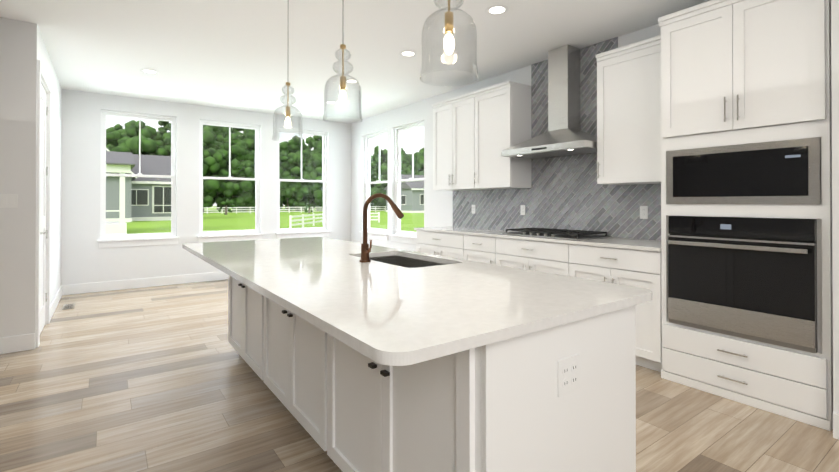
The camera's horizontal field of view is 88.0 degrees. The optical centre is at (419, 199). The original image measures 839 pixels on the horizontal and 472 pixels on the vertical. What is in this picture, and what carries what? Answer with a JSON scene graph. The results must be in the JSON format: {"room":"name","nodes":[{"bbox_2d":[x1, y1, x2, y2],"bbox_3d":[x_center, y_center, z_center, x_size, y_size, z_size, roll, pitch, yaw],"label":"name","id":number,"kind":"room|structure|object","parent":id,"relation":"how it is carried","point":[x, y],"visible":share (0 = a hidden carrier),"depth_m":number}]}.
{"room":"kitchen","nodes":[
{"label":"kitchen","id":0,"kind":"room"},
{"bbox_2d":[0,17,39,347],"bbox_3d":[-5.194,-0.129,2.447,4.580,2.800,0.120,0,0,-36],"label":"wall","id":1,"kind":"structure","parent":0,"point":[19,40],"depth_m":3.68},
{"bbox_2d":[0,333,34,353],"bbox_3d":[-5.150,1.204,2.388,4.570,0.135,0.015,0,0,-36],"label":"baseboard","id":2,"kind":"structure","parent":1,"relation":"attached to","point":[17,343],"depth_m":3.66},
{"bbox_2d":[40,33,63,304],"bbox_3d":[-4.169,-0.115,4.836,0.120,2.800,2.490,0,0,-36],"label":"wall","id":3,"kind":"structure","parent":0,"point":[57,96],"depth_m":5.29},
{"bbox_2d":[36,60,51,346],"bbox_3d":[-3.640,0.034,4.144,0.167,2.495,1.000,0,0,-36],"label":"door","id":4,"kind":"structure","parent":3,"relation":"in","point":[43,213],"depth_m":4.31},
{"bbox_2d":[50,285,62,319],"bbox_3d":[-4.363,1.220,5.213,0.015,0.135,1.600,0,0,-36],"label":"baseboard","id":5,"kind":"structure","parent":3,"relation":"attached to","point":[59,294],"depth_m":5.16},
{"bbox_2d":[64,89,351,284],"bbox_3d":[-3.214,-0.101,7.175,4.490,2.800,0.160,0,0,-36],"label":"wall","id":6,"kind":"structure","parent":0,"point":[78,254],"depth_m":6.66},
{"bbox_2d":[97,110,179,247],"bbox_3d":[-4.161,-0.303,6.463,1.020,1.965,0.205,0,0,-36],"label":"window","id":7,"kind":"structure","parent":6,"relation":"in","point":[138,239],"depth_m":6.43},
{"bbox_2d":[63,271,227,294],"bbox_3d":[-3.340,1.230,6.966,3.730,0.135,0.019,0,0,-36],"label":"baseboard","id":8,"kind":"structure","parent":6,"relation":"attached to","point":[212,276],"depth_m":6.41},
{"bbox_2d":[197,120,263,242],"bbox_3d":[-3.136,-0.299,7.205,1.020,1.965,0.205,0,0,-36],"label":"window","id":9,"kind":"structure","parent":6,"relation":"in","point":[225,235],"depth_m":7.22},
{"bbox_2d":[275,128,330,238],"bbox_3d":[-2.135,-0.294,7.929,1.020,1.965,0.205,0,0,-36],"label":"window","id":10,"kind":"structure","parent":6,"relation":"in","point":[283,233],"depth_m":7.96},
{"bbox_2d":[0,0,710,122],"bbox_3d":[-1.792,-1.584,1.448,9.270,0.100,11.120,0,0,-36],"label":"ceiling","id":11,"kind":"structure","parent":0,"point":[252,55],"depth_m":4.21},
{"bbox_2d":[140,69,158,73],"bbox_3d":[-3.172,-1.508,5.103,0.189,0.006,0.189,0,0,-45],"label":"recessed light","id":12,"kind":"object","parent":11,"relation":"in","point":[149,71],"depth_m":5.10},
{"bbox_2d":[272,82,302,141],"bbox_3d":[-0.932,-0.975,3.079,0.212,1.100,0.212,0,0,-36],"label":"pendant light","id":13,"kind":"object","parent":11,"relation":"hanging from","point":[288,121],"visible":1,"depth_m":3.07},
{"bbox_2d":[323,44,362,123],"bbox_3d":[-0.413,-0.979,2.344,0.212,1.100,0.212,0,0,-36],"label":"pendant light","id":14,"kind":"object","parent":11,"relation":"hanging from","point":[342,85],"visible":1,"depth_m":2.33},
{"bbox_2d":[346,79,359,83],"bbox_3d":[-0.856,-1.506,5.519,0.189,0.006,0.189,0,0,-42],"label":"recessed light","id":15,"kind":"object","parent":11,"relation":"in","point":[348,79],"depth_m":5.52},
{"bbox_2d":[399,51,416,56],"bbox_3d":[-0.118,-1.512,4.498,0.189,0.006,0.189,0,0,-45],"label":"recessed light","id":16,"kind":"object","parent":11,"relation":"in","point":[404,53],"depth_m":4.49},
{"bbox_2d":[420,0,478,85],"bbox_3d":[0.106,-0.984,1.559,0.212,1.100,0.212,0,0,-36],"label":"pendant light","id":17,"kind":"object","parent":11,"relation":"hanging from","point":[449,39],"visible":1,"depth_m":1.54},
{"bbox_2d":[485,5,508,14],"bbox_3d":[0.621,-1.518,3.477,0.189,0.006,0.189,0,0,-45],"label":"recessed light","id":18,"kind":"object","parent":11,"relation":"in","point":[497,10],"depth_m":3.47},
{"bbox_2d":[0,279,838,471],"bbox_3d":[-1.792,1.290,1.431,9.270,0.050,11.120,0,0,-36],"label":"floor","id":19,"kind":"structure","parent":0,"point":[164,378],"depth_m":2.60},
{"bbox_2d":[62,304,74,309],"bbox_3d":[-4.224,1.284,5.227,0.110,0.006,0.300,0,0,-36],"label":"floor vent","id":20,"kind":"object","parent":19,"relation":"in","point":[68,306],"depth_m":5.22},
{"bbox_2d":[205,279,226,282],"bbox_3d":[-3.242,1.294,6.924,0.300,0.006,0.110,0,0,-36],"label":"floor vent","id":21,"kind":"object","parent":19,"relation":"in","point":[225,279],"depth_m":6.88},
{"bbox_2d":[228,275,255,372],"bbox_3d":[-0.946,0.827,3.421,0.830,0.900,1.074,0,0,-36],"label":"base cabinet","id":22,"kind":"object","parent":19,"relation":"on","point":[241,298],"depth_m":3.21},
{"bbox_2d":[182,237,651,365],"bbox_3d":[-0.504,0.464,2.535,1.175,0.244,3.130,0,0,-36],"label":"countertop","id":23,"kind":"structure","parent":22,"relation":"on","point":[391,306],"depth_m":1.56},
{"bbox_2d":[359,193,403,262],"bbox_3d":[-0.192,0.151,2.436,0.284,0.380,0.121,0,0,-36],"label":"island faucet","id":24,"kind":"object","parent":23,"relation":"on","point":[365,249],"visible":1,"depth_m":2.39},
{"bbox_2d":[256,292,315,440],"bbox_3d":[-0.384,0.823,2.644,0.830,0.900,1.133,0,0,-36],"label":"base cabinet","id":25,"kind":"object","parent":19,"relation":"on","point":[285,342],"depth_m":2.41},
{"bbox_2d":[316,305,635,471],"bbox_3d":[0.182,0.818,1.861,0.830,0.900,1.091,0,0,-36],"label":"base cabinet","id":26,"kind":"object","parent":19,"relation":"on","point":[561,398],"depth_m":1.43},
{"bbox_2d":[416,230,661,371],"bbox_3d":[1.081,0.833,4.537,0.653,0.900,3.056,0,0,-36],"label":"base cabinet","id":27,"kind":"object","parent":19,"relation":"on","point":[636,268],"visible":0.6,"depth_m":3.63},
{"bbox_2d":[414,226,660,251],"bbox_3d":[1.080,0.368,4.548,0.626,0.029,3.067,0,0,-36],"label":"countertop","id":28,"kind":"structure","parent":27,"relation":"on","point":[637,244],"depth_m":3.84},
{"bbox_2d":[501,228,611,239],"bbox_3d":[1.322,0.326,4.277,0.520,0.052,0.910,0,0,-36],"label":"gas cooktop","id":29,"kind":"object","parent":28,"relation":"in","point":[562,234],"visible":1,"depth_m":4.12},
{"bbox_2d":[658,0,832,430],"bbox_3d":[2.223,-0.016,2.922,0.702,2.580,0.900,0,0,-36],"label":"tall cabinet","id":30,"kind":"object","parent":19,"relation":"on","point":[746,220],"visible":1,"depth_m":2.68},
{"bbox_2d":[352,24,660,251],"bbox_3d":[1.898,-0.119,4.110,0.161,2.800,11.120,0,0,-36],"label":"wall","id":31,"kind":"structure","parent":0,"point":[438,204],"depth_m":6.67},
{"bbox_2d":[359,130,388,240],"bbox_3d":[-0.758,-0.256,7.743,0.205,1.885,0.970,0,0,-36],"label":"window","id":32,"kind":"structure","parent":31,"relation":"in","point":[378,233],"depth_m":7.92},
{"bbox_2d":[389,121,423,243],"bbox_3d":[-0.148,-0.261,6.901,0.205,1.885,0.970,0,0,-36],"label":"window","id":33,"kind":"structure","parent":31,"relation":"in","point":[399,235],"depth_m":7.14},
{"bbox_2d":[432,95,467,190],"bbox_3d":[0.571,-0.686,5.509,0.351,1.110,0.861,0,0,-36],"label":"upper cabinet","id":34,"kind":"object","parent":31,"relation":"attached to","point":[450,117],"depth_m":5.46},
{"bbox_2d":[468,83,531,189],"bbox_3d":[0.933,-0.689,5.008,0.351,1.110,0.621,0,0,-36],"label":"upper cabinet","id":35,"kind":"object","parent":31,"relation":"attached to","point":[476,133],"depth_m":4.83},
{"bbox_2d":[501,44,596,158],"bbox_3d":[1.343,-0.984,4.299,0.500,1.064,0.970,0,0,-36],"label":"range hood","id":36,"kind":"object","parent":31,"relation":"attached to","point":[564,135],"visible":1,"depth_m":4.28},
{"bbox_2d":[453,37,660,240],"bbox_3d":[1.348,-0.581,4.727,0.009,1.868,3.039,0,0,-36],"label":"tile backsplash","id":37,"kind":"structure","parent":31,"relation":"attached to","point":[567,192],"depth_m":4.44},
{"bbox_2d":[520,205,524,214],"bbox_3d":[1.177,0.116,4.944,0.007,0.115,0.070,0,0,-36],"label":"outlet","id":38,"kind":"object","parent":37,"relation":"attached to","point":[522,207],"depth_m":4.95},
{"bbox_2d":[640,206,647,218],"bbox_3d":[1.980,0.109,3.834,0.007,0.115,0.070,0,0,-36],"label":"outlet","id":39,"kind":"object","parent":37,"relation":"attached to","point":[643,212],"depth_m":3.83},
{"bbox_2d":[596,35,660,184],"bbox_3d":[1.904,-0.697,3.667,0.351,1.110,0.670,0,0,-36],"label":"upper cabinet","id":40,"kind":"object","parent":31,"relation":"attached to","point":[629,78],"depth_m":3.60},
{"bbox_2d":[831,0,838,412],"bbox_3d":[2.545,-0.129,2.465,0.680,2.800,0.175,0,0,-36],"label":"wall","id":41,"kind":"structure","parent":0,"point":[834,3],"depth_m":2.32},
{"label":"outside","id":42,"kind":"structure","parent":0,"visible":0},
{"bbox_2d":[100,206,423,239],"bbox_3d":[-28.524,2.779,90.453,460.000,0.200,340.000,0,0,-36],"label":"ground","id":43,"kind":"structure","parent":42,"point":[215,224],"depth_m":46.73},
{"bbox_2d":[106,151,134,234],"bbox_3d":[-24.634,-0.633,27.685,10.700,5.900,4.300,0,0,-36],"label":"porch","id":44,"kind":"object","parent":43,"relation":"on","point":[116,227],"depth_m":28.95},
{"bbox_2d":[106,148,170,221],"bbox_3d":[-40.932,-2.871,48.776,23.900,10.620,13.940,0,0,-36],"label":"house","id":45,"kind":"structure","parent":43,"relation":"on","point":[149,207],"depth_m":50.97},
{"bbox_2d":[106,120,423,214],"bbox_3d":[10.001,-9.593,95.052,229.429,26.224,91.517,0,0,-36],"label":"trees","id":46,"kind":"object","parent":43,"relation":"on","point":[217,136],"depth_m":95.81},
{"bbox_2d":[203,206,385,227],"bbox_3d":[7.144,1.951,79.542,115.140,1.330,51.640,0,0,-36],"label":"rails","id":47,"kind":"object","parent":43,"relation":"on","point":[302,216],"depth_m":46.80},
{"bbox_2d":[384,174,423,212],"bbox_3d":[0.799,-1.384,96.861,13.900,8.200,10.930,0,0,-36],"label":"house","id":48,"kind":"structure","parent":43,"relation":"on","point":[416,200],"depth_m":90.37}
]}

